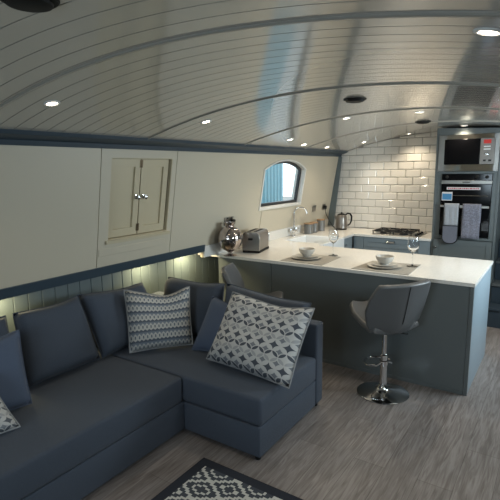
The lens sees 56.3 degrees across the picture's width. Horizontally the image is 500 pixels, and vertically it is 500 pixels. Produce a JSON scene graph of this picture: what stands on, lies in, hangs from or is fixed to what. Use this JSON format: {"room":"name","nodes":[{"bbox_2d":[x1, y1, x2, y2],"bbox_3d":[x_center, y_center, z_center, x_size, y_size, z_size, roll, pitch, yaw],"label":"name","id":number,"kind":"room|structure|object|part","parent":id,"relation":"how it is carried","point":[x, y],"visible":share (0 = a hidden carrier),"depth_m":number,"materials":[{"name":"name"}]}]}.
{"room":"houseboat interior","nodes":[
{"label":"houseboat interior","id":0,"kind":"room"},
{"bbox_2d":[0,253,218,332],"bbox_3d":[-1.299,0.630,4.078,0.020,1.000,8.230,6,12,33],"label":"wall","id":1,"kind":"structure","parent":0,"point":[195,268],"depth_m":4.27,"materials":[{"name":"grey paint"}]},
{"bbox_2d":[0,145,337,288],"bbox_3d":[-1.019,-0.335,3.724,0.230,1.175,8.250,6,12,33],"label":"wall","id":2,"kind":"structure","parent":0,"point":[49,196],"depth_m":3.50,"materials":[{"name":"beige paint"}]},
{"bbox_2d":[0,245,204,299],"bbox_3d":[-2.018,0.356,2.664,0.295,0.071,5.200,6,12,33],"label":"trim","id":3,"kind":"structure","parent":2,"relation":"attached to","point":[22,289],"depth_m":3.59,"materials":[{"name":"blue wood"}]},
{"bbox_2d":[98,238,164,256],"bbox_3d":[-0.973,-0.025,3.913,0.015,0.060,0.720,6,12,33],"label":"trim","id":4,"kind":"structure","parent":2,"relation":"attached to","point":[136,246],"depth_m":3.88,"materials":[{"name":"beige paint"}]},
{"bbox_2d":[105,158,172,244],"bbox_3d":[-0.974,-0.448,3.905,0.309,0.711,0.710,6,12,33],"label":"shutters","id":5,"kind":"object","parent":2,"relation":"attached to","point":[139,187],"visible":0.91,"depth_m":3.85,"materials":[{"name":"beige paint"}]},
{"bbox_3d":[-1.018,-0.417,3.735,0.091,0.501,0.210,6,12,33],"label":"panel","id":6,"kind":"part","parent":5,"relation":"part of","materials":[{"name":"beige paint"}]},
{"bbox_3d":[-1.012,-0.415,3.731,0.128,0.619,0.310,6,12,33],"label":"door","id":7,"kind":"part","parent":5,"relation":"part of","materials":[{"name":"beige paint"}]},
{"bbox_3d":[-0.835,-0.463,3.992,0.128,0.619,0.308,6,12,33],"label":"door","id":8,"kind":"part","parent":5,"relation":"part of","materials":[{"name":"beige paint"}]},
{"bbox_3d":[-0.841,-0.465,3.996,0.091,0.501,0.208,6,12,33],"label":"panel","id":9,"kind":"part","parent":5,"relation":"part of","materials":[{"name":"beige paint"}]},
{"bbox_2d":[0,129,347,156],"bbox_3d":[-0.938,-0.827,3.565,0.214,0.113,8.228,6,12,33],"label":"trim","id":10,"kind":"structure","parent":2,"relation":"attached to","point":[7,136],"depth_m":3.58,"materials":[{"name":"blue wood"}]},
{"bbox_2d":[224,216,233,225],"bbox_3d":[-0.224,-0.307,4.955,0.024,0.087,0.150,6,12,33],"label":"wall socket","id":11,"kind":"object","parent":2,"relation":"attached to","point":[227,219],"visible":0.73,"depth_m":4.93,"materials":[{"name":"silver metal"}]},
{"bbox_2d":[0,13,499,108],"bbox_3d":[-0.267,-0.614,1.695,3.385,0.290,0.016,6,12,33],"label":"trim","id":12,"kind":"structure","parent":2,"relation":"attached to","point":[391,15],"depth_m":1.45,"materials":[{"name":"grey wood"}]},
{"bbox_2d":[203,219,327,256],"bbox_3d":[0.368,-0.204,5.956,0.034,0.119,2.995,6,12,33],"label":"upstand","id":13,"kind":"object","parent":2,"relation":"attached to","point":[213,249],"visible":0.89,"depth_m":5.84,"materials":[{"name":"white stone"}]},
{"bbox_2d":[259,206,296,230],"bbox_3d":[0.365,-0.388,5.873,0.051,0.269,0.880,6,12,33],"label":"backsplash","id":14,"kind":"structure","parent":2,"relation":"attached to","point":[281,218],"depth_m":5.84,"materials":[{"name":"beige paint"}]},
{"bbox_2d":[258,159,306,210],"bbox_3d":[0.376,-0.825,5.792,0.236,0.595,1.034,6,12,33],"label":"window","id":15,"kind":"structure","parent":2,"relation":"in","point":[300,173],"depth_m":6.04,"materials":[{"name":"white"}]},
{"bbox_2d":[148,83,499,138],"bbox_3d":[0.464,-0.809,2.768,3.385,0.290,0.016,6,12,33],"label":"trim","id":16,"kind":"structure","parent":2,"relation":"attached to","point":[471,84],"depth_m":2.72,"materials":[{"name":"grey wood"}]},
{"bbox_2d":[328,157,341,224],"bbox_3d":[1.274,-0.880,7.033,0.214,1.022,0.025,6,12,33],"label":"trim","id":17,"kind":"structure","parent":2,"relation":"attached to","point":[332,209],"depth_m":7.03,"materials":[{"name":"grey paint"}]},
{"bbox_2d":[245,107,499,144],"bbox_3d":[1.194,-1.005,3.840,3.385,0.290,0.016,6,12,33],"label":"trim","id":18,"kind":"structure","parent":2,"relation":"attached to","point":[442,107],"depth_m":3.91,"materials":[{"name":"grey wood"}]},
{"bbox_2d":[305,121,499,148],"bbox_3d":[1.925,-1.200,4.912,3.385,0.290,0.016,6,12,33],"label":"trim","id":19,"kind":"structure","parent":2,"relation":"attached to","point":[438,121],"depth_m":5.07,"materials":[{"name":"grey"}]},
{"bbox_2d":[0,0,499,150],"bbox_3d":[0.422,-0.803,2.705,3.385,0.284,8.330,6,12,33],"label":"ceiling","id":20,"kind":"structure","parent":0,"point":[144,93],"depth_m":2.07,"materials":[{"name":"beige wood"}]},
{"bbox_2d":[0,0,59,12],"bbox_3d":[-0.597,-0.670,1.264,0.158,0.026,0.158,5,12,33],"label":"ceiling vent","id":21,"kind":"object","parent":20,"relation":"in","point":[34,6],"visible":1,"depth_m":1.26,"materials":[{"name":"black plastic"}]},
{"bbox_2d":[43,101,59,105],"bbox_3d":[-1.038,-0.769,2.448,0.083,0.026,0.084,8,13,40],"label":"recessed light","id":22,"kind":"object","parent":20,"relation":"in","point":[47,103],"visible":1,"depth_m":2.44,"materials":[{"name":"white plastic"}]},
{"bbox_2d":[200,120,210,123],"bbox_3d":[-0.329,-0.959,3.489,0.083,0.026,0.084,8,13,40],"label":"recessed light","id":23,"kind":"object","parent":20,"relation":"in","point":[204,121],"visible":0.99,"depth_m":3.48,"materials":[{"name":"white plastic"}]},
{"bbox_2d":[343,97,366,102],"bbox_3d":[0.717,-1.022,3.195,0.158,0.026,0.158,5,12,33],"label":"ceiling vent","id":24,"kind":"object","parent":20,"relation":"in","point":[353,99],"visible":0.98,"depth_m":3.15,"materials":[{"name":"black plastic"}]},
{"bbox_2d":[415,121,430,123],"bbox_3d":[1.791,-1.320,4.838,0.158,0.026,0.158,5,11,34],"label":"ceiling vent","id":25,"kind":"object","parent":20,"relation":"in","point":[417,122],"visible":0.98,"depth_m":4.79,"materials":[{"name":"black plastic"}]},
{"bbox_2d":[473,27,499,35],"bbox_3d":[0.660,-0.604,1.290,0.083,0.024,0.084,8,13,40],"label":"recessed light","id":26,"kind":"object","parent":20,"relation":"in","point":[484,31],"visible":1,"depth_m":1.29,"materials":[{"name":"white plastic"}]},
{"bbox_2d":[479,31,497,33],"bbox_3d":[0.659,-0.605,1.290,0.052,0.004,0.052,18,18,31],"label":"diffuser","id":27,"kind":"object","parent":26,"relation":"attached to","point":[480,32],"depth_m":1.30,"materials":[{"name":"beige plastic"}]},
{"bbox_2d":[81,327,499,499],"bbox_3d":[0.448,1.311,3.073,4.205,0.040,8.330,6,12,33],"label":"floor","id":28,"kind":"structure","parent":0,"point":[435,444],"depth_m":3.01,"materials":[{"name":"grey wood"}]},
{"bbox_2d":[0,291,322,499],"bbox_3d":[-1.167,1.062,2.549,1.718,0.670,3.650,6,12,33],"label":"sofa","id":29,"kind":"object","parent":28,"relation":"on","point":[83,426],"visible":0.73,"depth_m":2.94,"materials":[{"name":"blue fabric"}]},
{"bbox_2d":[0,315,8,336],"bbox_3d":[-1.679,0.695,2.752,0.310,0.452,0.625,6,12,33],"label":"cushion","id":30,"kind":"object","parent":29,"relation":"on","point":[4,330],"visible":0.19,"depth_m":2.94,"materials":[{"name":"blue fabric"}]},
{"bbox_2d":[0,397,20,433],"bbox_3d":[-1.506,0.781,2.363,0.579,0.434,0.226,-9,13,-41],"label":"cushion","id":31,"kind":"object","parent":29,"relation":"on","point":[8,422],"visible":1,"depth_m":2.49,"materials":[{"name":"grey fabric"}]},
{"bbox_2d":[0,330,31,410],"bbox_3d":[-1.522,0.720,2.613,0.525,0.456,0.190,-10,14,-43],"label":"cushion","id":32,"kind":"object","parent":29,"relation":"on","point":[14,388],"visible":0.94,"depth_m":2.72,"materials":[{"name":"blue fabric"}]},
{"bbox_2d":[12,295,99,387],"bbox_3d":[-1.345,0.606,3.214,0.290,0.461,0.580,6,12,33],"label":"cushion","id":33,"kind":"object","parent":29,"relation":"on","point":[56,339],"visible":0.88,"depth_m":3.12,"materials":[{"name":"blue fabric"}]},
{"bbox_2d":[0,351,181,499],"bbox_3d":[-1.621,1.109,2.317,0.966,0.183,2.751,6,12,33],"label":"seat cushion","id":34,"kind":"object","parent":29,"relation":"on","point":[75,416],"depth_m":2.72,"materials":[{"name":"blue fabric"}]},
{"bbox_2d":[78,282,146,357],"bbox_3d":[-1.010,0.516,3.707,0.287,0.462,0.665,6,12,33],"label":"cushion","id":35,"kind":"object","parent":29,"relation":"on","point":[105,311],"visible":0.66,"depth_m":3.50,"materials":[{"name":"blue fabric"}]},
{"bbox_2d":[123,286,192,352],"bbox_3d":[-0.708,0.530,3.635,0.512,0.452,0.245,-3,10,-13],"label":"cushion","id":36,"kind":"object","parent":29,"relation":"on","point":[153,321],"visible":1,"depth_m":3.58,"materials":[{"name":"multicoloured fabric"}]},
{"bbox_2d":[163,277,224,335],"bbox_3d":[-0.496,0.471,3.956,0.665,0.452,0.270,6,12,33],"label":"cushion","id":37,"kind":"object","parent":29,"relation":"on","point":[201,294],"visible":0.49,"depth_m":3.81,"materials":[{"name":"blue fabric"}]},
{"bbox_2d":[96,335,315,425],"bbox_3d":[-0.380,0.873,3.588,1.588,0.183,0.770,6,12,33],"label":"seat cushion","id":38,"kind":"object","parent":29,"relation":"on","point":[229,393],"depth_m":3.14,"materials":[{"name":"blue fabric"}]},
{"bbox_2d":[191,296,227,351],"bbox_3d":[-0.222,0.583,3.571,0.406,0.386,0.244,6,12,33],"label":"cushion","id":39,"kind":"object","parent":29,"relation":"on","point":[216,310],"visible":0.44,"depth_m":3.58,"materials":[{"name":"blue fabric"}]},
{"bbox_3d":[-0.185,0.781,3.990,1.714,0.635,0.118,6,12,33],"label":"frame","id":40,"kind":"part","parent":29,"relation":"part of","materials":[{"name":"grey fabric"}]},
{"bbox_2d":[206,291,314,388],"bbox_3d":[0.045,0.587,3.225,0.742,0.485,0.342,6,12,33],"label":"cushion","id":41,"kind":"object","parent":29,"relation":"on","point":[264,340],"visible":1,"depth_m":3.11,"materials":[{"name":"grey fabric"}]},
{"bbox_2d":[225,283,310,307],"bbox_3d":[0.097,0.532,3.549,0.759,0.457,0.251,6,12,33],"label":"cushion","id":42,"kind":"object","parent":29,"relation":"on","point":[230,288],"visible":0.22,"depth_m":3.51,"materials":[{"name":"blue fabric"}]},
{"bbox_2d":[151,458,302,499],"bbox_3d":[-0.301,1.510,1.833,1.252,0.010,1.902,6,12,33],"label":"rug","id":43,"kind":"object","parent":28,"relation":"on","point":[207,479],"visible":1,"depth_m":2.67,"materials":[{"name":"fabric"}]},
{"bbox_2d":[221,262,283,297],"bbox_3d":[0.022,0.609,4.352,0.576,0.914,0.555,0,10,6],"label":"bar stool","id":44,"kind":"object","parent":28,"relation":"on","point":[230,274],"visible":0.14,"depth_m":4.41,"materials":[{"name":"grey leather"}]},
{"bbox_3d":[-0.158,0.360,4.327,0.213,0.410,0.555,0,10,6],"label":"backrest","id":45,"kind":"part","parent":44,"relation":"part of","materials":[{"name":"grey leather"}]},
{"bbox_3d":[0.085,0.499,4.326,0.446,0.184,0.457,0,10,6],"label":"seat","id":46,"kind":"part","parent":44,"relation":"part of","materials":[{"name":"grey leather"}]},
{"bbox_2d":[344,237,351,247],"bbox_3d":[0.836,0.254,6.120,0.667,0.790,1.113,6,12,33],"label":"base cabinet","id":47,"kind":"object","parent":28,"relation":"on","point":[348,241],"visible":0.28,"depth_m":6.23,"materials":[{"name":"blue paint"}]},
{"bbox_2d":[218,257,491,395],"bbox_3d":[0.975,0.544,4.736,2.468,0.890,1.016,6,12,33],"label":"peninsula base","id":48,"kind":"object","parent":28,"relation":"on","point":[446,351],"visible":0.63,"depth_m":4.05,"materials":[{"name":"grey paint"}]},
{"bbox_3d":[-0.053,0.539,4.837,0.648,0.890,0.022,6,12,33],"label":"panel","id":49,"kind":"part","parent":48,"relation":"part of","materials":[{"name":"grey paint"}]},
{"bbox_2d":[198,226,492,286],"bbox_3d":[1.355,-0.055,5.459,2.744,0.028,2.808,6,12,33],"label":"countertop","id":50,"kind":"structure","parent":48,"relation":"on","point":[467,272],"depth_m":4.55,"materials":[{"name":"white stone"}]},
{"bbox_2d":[217,222,242,256],"bbox_3d":[-0.207,-0.115,4.820,0.264,0.346,0.264,6,12,33],"label":"vase","id":51,"kind":"object","parent":50,"relation":"on","point":[229,238],"visible":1,"depth_m":4.73,"materials":[{"name":"silver glass"}]},
{"bbox_2d":[242,228,268,252],"bbox_3d":[0.062,-0.106,5.096,0.204,0.226,0.364,3,10,20],"label":"toaster","id":52,"kind":"object","parent":50,"relation":"on","point":[256,240],"visible":0.98,"depth_m":4.96,"materials":[{"name":"grey metal"}]},
{"bbox_2d":[289,207,306,235],"bbox_3d":[0.614,-0.377,6.163,0.262,0.384,0.130,-5,11,-25],"label":"tap","id":53,"kind":"object","parent":50,"relation":"on","point":[293,230],"visible":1,"depth_m":6.14,"materials":[{"name":"silver metal"}]},
{"bbox_3d":[0.662,-0.426,6.147,0.189,0.284,0.019,-2,10,-6],"label":"spout","id":54,"kind":"part","parent":53,"relation":"part of","materials":[{"name":"silver metal"}]},
{"bbox_2d":[304,223,312,233],"bbox_3d":[0.801,-0.295,6.376,0.128,0.145,0.128,6,12,33],"label":"tin","id":55,"kind":"object","parent":50,"relation":"on","point":[308,227],"visible":1,"depth_m":6.33,"materials":[{"name":"grey metal"}]},
{"bbox_2d":[280,255,340,264],"bbox_3d":[0.602,0.087,4.601,0.450,0.004,0.455,6,12,33],"label":"placemat","id":56,"kind":"object","parent":50,"relation":"on","point":[324,259],"visible":0.71,"depth_m":4.52,"materials":[{"name":"grey fabric"}]},
{"bbox_2d":[291,255,321,259],"bbox_3d":[0.559,0.073,4.625,0.300,0.016,0.300,6,12,33],"label":"dinner plate","id":57,"kind":"object","parent":56,"relation":"on","point":[292,256],"visible":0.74,"depth_m":4.57,"materials":[{"name":"grey ceramic"}]},
{"bbox_2d":[295,253,318,257],"bbox_3d":[0.562,0.058,4.620,0.230,0.014,0.230,6,12,33],"label":"plate","id":58,"kind":"object","parent":57,"relation":"on","point":[299,254],"visible":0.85,"depth_m":4.59,"materials":[{"name":"grey ceramic"}]},
{"bbox_2d":[299,247,314,255],"bbox_3d":[0.562,0.021,4.614,0.160,0.072,0.160,6,12,33],"label":"bowl","id":59,"kind":"object","parent":58,"relation":"on","point":[305,251],"visible":1,"depth_m":4.57,"materials":[{"name":"grey ceramic"}]},
{"bbox_2d":[284,235,343,247],"bbox_3d":[0.807,-0.031,5.936,0.570,0.216,0.610,6,12,33],"label":"sink","id":60,"kind":"object","parent":50,"relation":"in","point":[324,240],"visible":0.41,"depth_m":6.13,"materials":[{"name":"white ceramic"}]},
{"bbox_2d":[310,222,317,232],"bbox_3d":[0.885,-0.317,6.492,0.116,0.145,0.116,6,12,33],"label":"tin","id":61,"kind":"object","parent":50,"relation":"on","point":[315,224],"visible":0.76,"depth_m":6.44,"materials":[{"name":"grey metal"}]},
{"bbox_2d":[317,219,324,230],"bbox_3d":[1.009,-0.358,6.663,0.120,0.165,0.120,6,12,33],"label":"tin","id":62,"kind":"object","parent":50,"relation":"on","point":[321,222],"visible":0.98,"depth_m":6.61,"materials":[{"name":"grey metal"}]},
{"bbox_2d":[328,229,338,255],"bbox_3d":[0.847,-0.074,4.745,0.100,0.267,0.100,-6,11,-28],"label":"wine glass","id":63,"kind":"object","parent":50,"relation":"on","point":[333,233],"visible":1,"depth_m":4.70,"materials":[{"name":"clear glass"}]},
{"bbox_2d":[334,212,352,229],"bbox_3d":[1.343,-0.422,6.755,0.241,0.251,0.174,6,12,33],"label":"kettle","id":64,"kind":"object","parent":50,"relation":"on","point":[341,218],"visible":0.99,"depth_m":6.71,"materials":[{"name":"silver metal"}]},
{"bbox_2d":[351,261,419,274],"bbox_3d":[1.234,0.151,4.192,0.500,0.004,0.480,6,12,33],"label":"placemat","id":65,"kind":"object","parent":50,"relation":"on","point":[403,270],"visible":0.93,"depth_m":4.08,"materials":[{"name":"grey fabric"}]},
{"bbox_2d":[367,262,401,268],"bbox_3d":[1.202,0.141,4.188,0.300,0.016,0.300,6,12,33],"label":"dinner plate","id":66,"kind":"object","parent":65,"relation":"on","point":[370,264],"visible":0.66,"depth_m":4.15,"materials":[{"name":"grey ceramic"}]},
{"bbox_2d":[372,261,397,265],"bbox_3d":[1.205,0.126,4.183,0.230,0.014,0.230,6,12,33],"label":"plate","id":67,"kind":"object","parent":66,"relation":"on","point":[374,262],"visible":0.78,"depth_m":4.17,"materials":[{"name":"grey ceramic"}]},
{"bbox_2d":[376,254,393,264],"bbox_3d":[1.204,0.089,4.176,0.160,0.072,0.160,6,12,33],"label":"bowl","id":68,"kind":"object","parent":67,"relation":"on","point":[384,259],"visible":1,"depth_m":4.13,"materials":[{"name":"grey ceramic"}]},
{"bbox_2d":[407,236,418,266],"bbox_3d":[1.452,0.015,4.165,0.100,0.267,0.100,-6,11,-28],"label":"wine glass","id":69,"kind":"object","parent":65,"relation":"on","point":[413,241],"visible":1,"depth_m":4.12,"materials":[{"name":"clear glass"}]},
{"bbox_2d":[371,227,426,236],"bbox_3d":[2.010,-0.246,6.283,0.620,0.052,0.460,6,12,33],"label":"gas hob","id":70,"kind":"object","parent":50,"relation":"in","point":[383,230],"visible":1,"depth_m":6.22,"materials":[{"name":"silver metal"}]},
{"bbox_3d":[0.962,0.643,4.165,1.784,0.890,0.022,6,12,33],"label":"panel","id":71,"kind":"part","parent":48,"relation":"part of","materials":[{"name":"grey paint"}]},
{"bbox_3d":[1.714,0.721,3.662,0.028,0.890,0.030,6,12,33],"label":"corner post","id":72,"kind":"part","parent":48,"relation":"part of","materials":[{"name":"grey paint"}]},
{"bbox_3d":[1.997,0.645,4.077,0.022,0.890,0.984,6,12,33],"label":"panel","id":73,"kind":"part","parent":48,"relation":"part of","materials":[{"name":"blue paint"}]},
{"bbox_2d":[349,279,430,404],"bbox_3d":[1.066,0.679,3.728,0.555,0.964,0.576,-5,11,-22],"label":"bar stool","id":74,"kind":"object","parent":28,"relation":"on","point":[395,309],"visible":1,"depth_m":3.52,"materials":[{"name":"grey leather"}]},
{"bbox_3d":[1.040,0.535,3.764,0.457,0.184,0.446,-5,11,-22],"label":"seat","id":75,"kind":"part","parent":74,"relation":"part of","materials":[{"name":"grey leather"}]},
{"bbox_3d":[1.130,0.434,3.519,0.555,0.410,0.213,-5,11,-22],"label":"backrest","id":76,"kind":"part","parent":74,"relation":"part of","materials":[{"name":"grey leather"}]},
{"bbox_2d":[353,236,430,254],"bbox_3d":[1.992,0.244,6.391,1.005,0.890,0.630,6,12,33],"label":"base cabinet","id":77,"kind":"object","parent":28,"relation":"on","point":[360,242],"visible":0.28,"depth_m":6.11,"materials":[{"name":"grey paint"}]},
{"bbox_3d":[1.828,-0.085,6.105,0.700,0.132,0.022,6,12,33],"label":"drawer","id":78,"kind":"part","parent":77,"relation":"part of","materials":[{"name":"grey paint"}]},
{"bbox_3d":[1.830,0.142,6.145,0.700,0.320,0.022,6,12,33],"label":"drawer","id":79,"kind":"part","parent":77,"relation":"part of","materials":[{"name":"grey paint"}]},
{"bbox_2d":[431,128,499,303],"bbox_3d":[2.696,-0.352,5.794,0.705,2.251,0.663,6,12,33],"label":"housing","id":80,"kind":"object","parent":28,"relation":"on","point":[462,248],"visible":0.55,"depth_m":5.52,"materials":[{"name":"grey paint"}]},
{"bbox_3d":[2.427,-0.385,6.001,0.026,2.251,0.615,6,12,33],"label":"panel","id":81,"kind":"part","parent":80,"relation":"part of","materials":[{"name":"grey paint"}]},
{"bbox_3d":[2.542,0.283,5.660,0.645,0.812,0.022,6,12,33],"label":"door","id":82,"kind":"part","parent":80,"relation":"part of","materials":[{"name":"grey paint"}]},
{"bbox_2d":[434,234,492,241],"bbox_3d":[2.710,-0.182,5.841,0.651,0.030,0.601,6,12,33],"label":"shelf","id":83,"kind":"object","parent":80,"relation":"attached to","point":[436,236],"depth_m":5.57,"materials":[{"name":"grey paint"}]},
{"bbox_2d":[439,174,492,237],"bbox_3d":[2.663,-0.555,5.705,0.542,0.742,0.566,6,12,33],"label":"double oven","id":84,"kind":"object","parent":80,"relation":"in","point":[462,189],"visible":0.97,"depth_m":5.46,"materials":[{"name":"black glass"}]},
{"bbox_2d":[441,203,459,243],"bbox_3d":[2.398,-0.315,5.586,0.182,0.485,0.051,6,12,33],"label":"glove","id":85,"kind":"object","parent":84,"relation":"hanging from","point":[450,210],"visible":1,"depth_m":5.57,"materials":[{"name":"fabric"}]},
{"bbox_3d":[2.518,-0.511,5.492,0.532,0.028,0.044,6,12,33],"label":"handle","id":86,"kind":"part","parent":84,"relation":"part of","materials":[{"name":"silver metal"}]},
{"bbox_3d":[2.542,-0.358,5.553,0.542,0.379,0.036,6,12,33],"label":"door","id":87,"kind":"part","parent":84,"relation":"part of","materials":[{"name":"black glass"}]},
{"bbox_3d":[2.539,-0.663,5.500,0.542,0.224,0.036,6,12,33],"label":"door","id":88,"kind":"part","parent":84,"relation":"part of","materials":[{"name":"black glass"}]},
{"bbox_3d":[2.537,-0.852,5.469,0.542,0.072,0.032,6,12,33],"label":"control panel","id":89,"kind":"part","parent":84,"relation":"part of","materials":[{"name":"black glass"}]},
{"bbox_2d":[461,204,481,238],"bbox_3d":[2.582,-0.336,5.461,0.199,0.406,0.046,6,12,33],"label":"hand towel","id":90,"kind":"object","parent":84,"relation":"hanging from","point":[471,213],"visible":1,"depth_m":5.44,"materials":[{"name":"grey fabric"}]},
{"bbox_2d":[437,171,497,173],"bbox_3d":[2.700,-0.949,5.708,0.651,0.027,0.601,6,12,33],"label":"shelf","id":91,"kind":"object","parent":80,"relation":"attached to","point":[438,172],"depth_m":5.46,"materials":[{"name":"grey paint"}]},
{"bbox_2d":[438,133,499,170],"bbox_3d":[2.658,-1.160,5.611,0.646,0.419,0.544,6,12,33],"label":"microwave","id":92,"kind":"object","parent":80,"relation":"in","point":[470,152],"visible":0.99,"depth_m":5.39,"materials":[{"name":"silver metal"}]},
{"bbox_3d":[2.471,-1.145,5.447,0.382,0.289,0.032,6,12,33],"label":"door","id":93,"kind":"part","parent":92,"relation":"part of","materials":[{"name":"black glass"}]},
{"bbox_3d":[2.694,-1.122,5.300,0.148,0.289,0.030,6,12,33],"label":"control panel","id":94,"kind":"part","parent":92,"relation":"part of","materials":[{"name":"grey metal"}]},
{"bbox_3d":[2.697,-1.422,5.630,0.651,0.086,0.611,6,12,33],"label":"panel","id":95,"kind":"part","parent":80,"relation":"part of","materials":[{"name":"grey paint"}]},
{"bbox_3d":[2.991,-0.313,5.629,0.026,2.223,0.615,6,12,33],"label":"panel","id":96,"kind":"part","parent":80,"relation":"part of","materials":[{"name":"grey paint"}]},
{"bbox_2d":[487,239,499,328],"bbox_3d":[3.370,0.399,5.314,1.064,0.918,0.920,6,12,33],"label":"staircase","id":97,"kind":"structure","parent":28,"relation":"on","point":[493,320],"depth_m":5.40,"materials":[{"name":"grey paint"}]},
{"bbox_2d":[335,132,436,247],"bbox_3d":[2.717,-0.449,6.224,4.205,2.294,0.048,6,12,33],"label":"wall","id":98,"kind":"structure","parent":0,"point":[429,132],"depth_m":6.61,"materials":[{"name":"grey tile"}]},
{"bbox_2d":[328,132,436,231],"bbox_3d":[1.794,-0.975,6.721,1.915,1.338,0.012,6,12,33],"label":"wall tiles","id":99,"kind":"structure","parent":98,"relation":"attached to","point":[357,195],"depth_m":6.59,"materials":[{"name":"white tile"}]},
{"label":"outside","id":100,"kind":"structure","parent":0,"visible":0},
{"bbox_3d":[2.818,1.968,4.557,80.000,0.100,70.000,6,12,33],"label":"ground","id":101,"kind":"structure","parent":100,"visible":0},
{"bbox_2d":[261,163,282,202],"bbox_3d":[-1.073,-0.802,7.340,0.800,4.500,5.040,6,12,33],"label":"shed","id":102,"kind":"object","parent":101,"relation":"on","point":[273,181],"visible":0.03,"depth_m":8.85,"materials":[{"name":"teal metal"}]}
]}

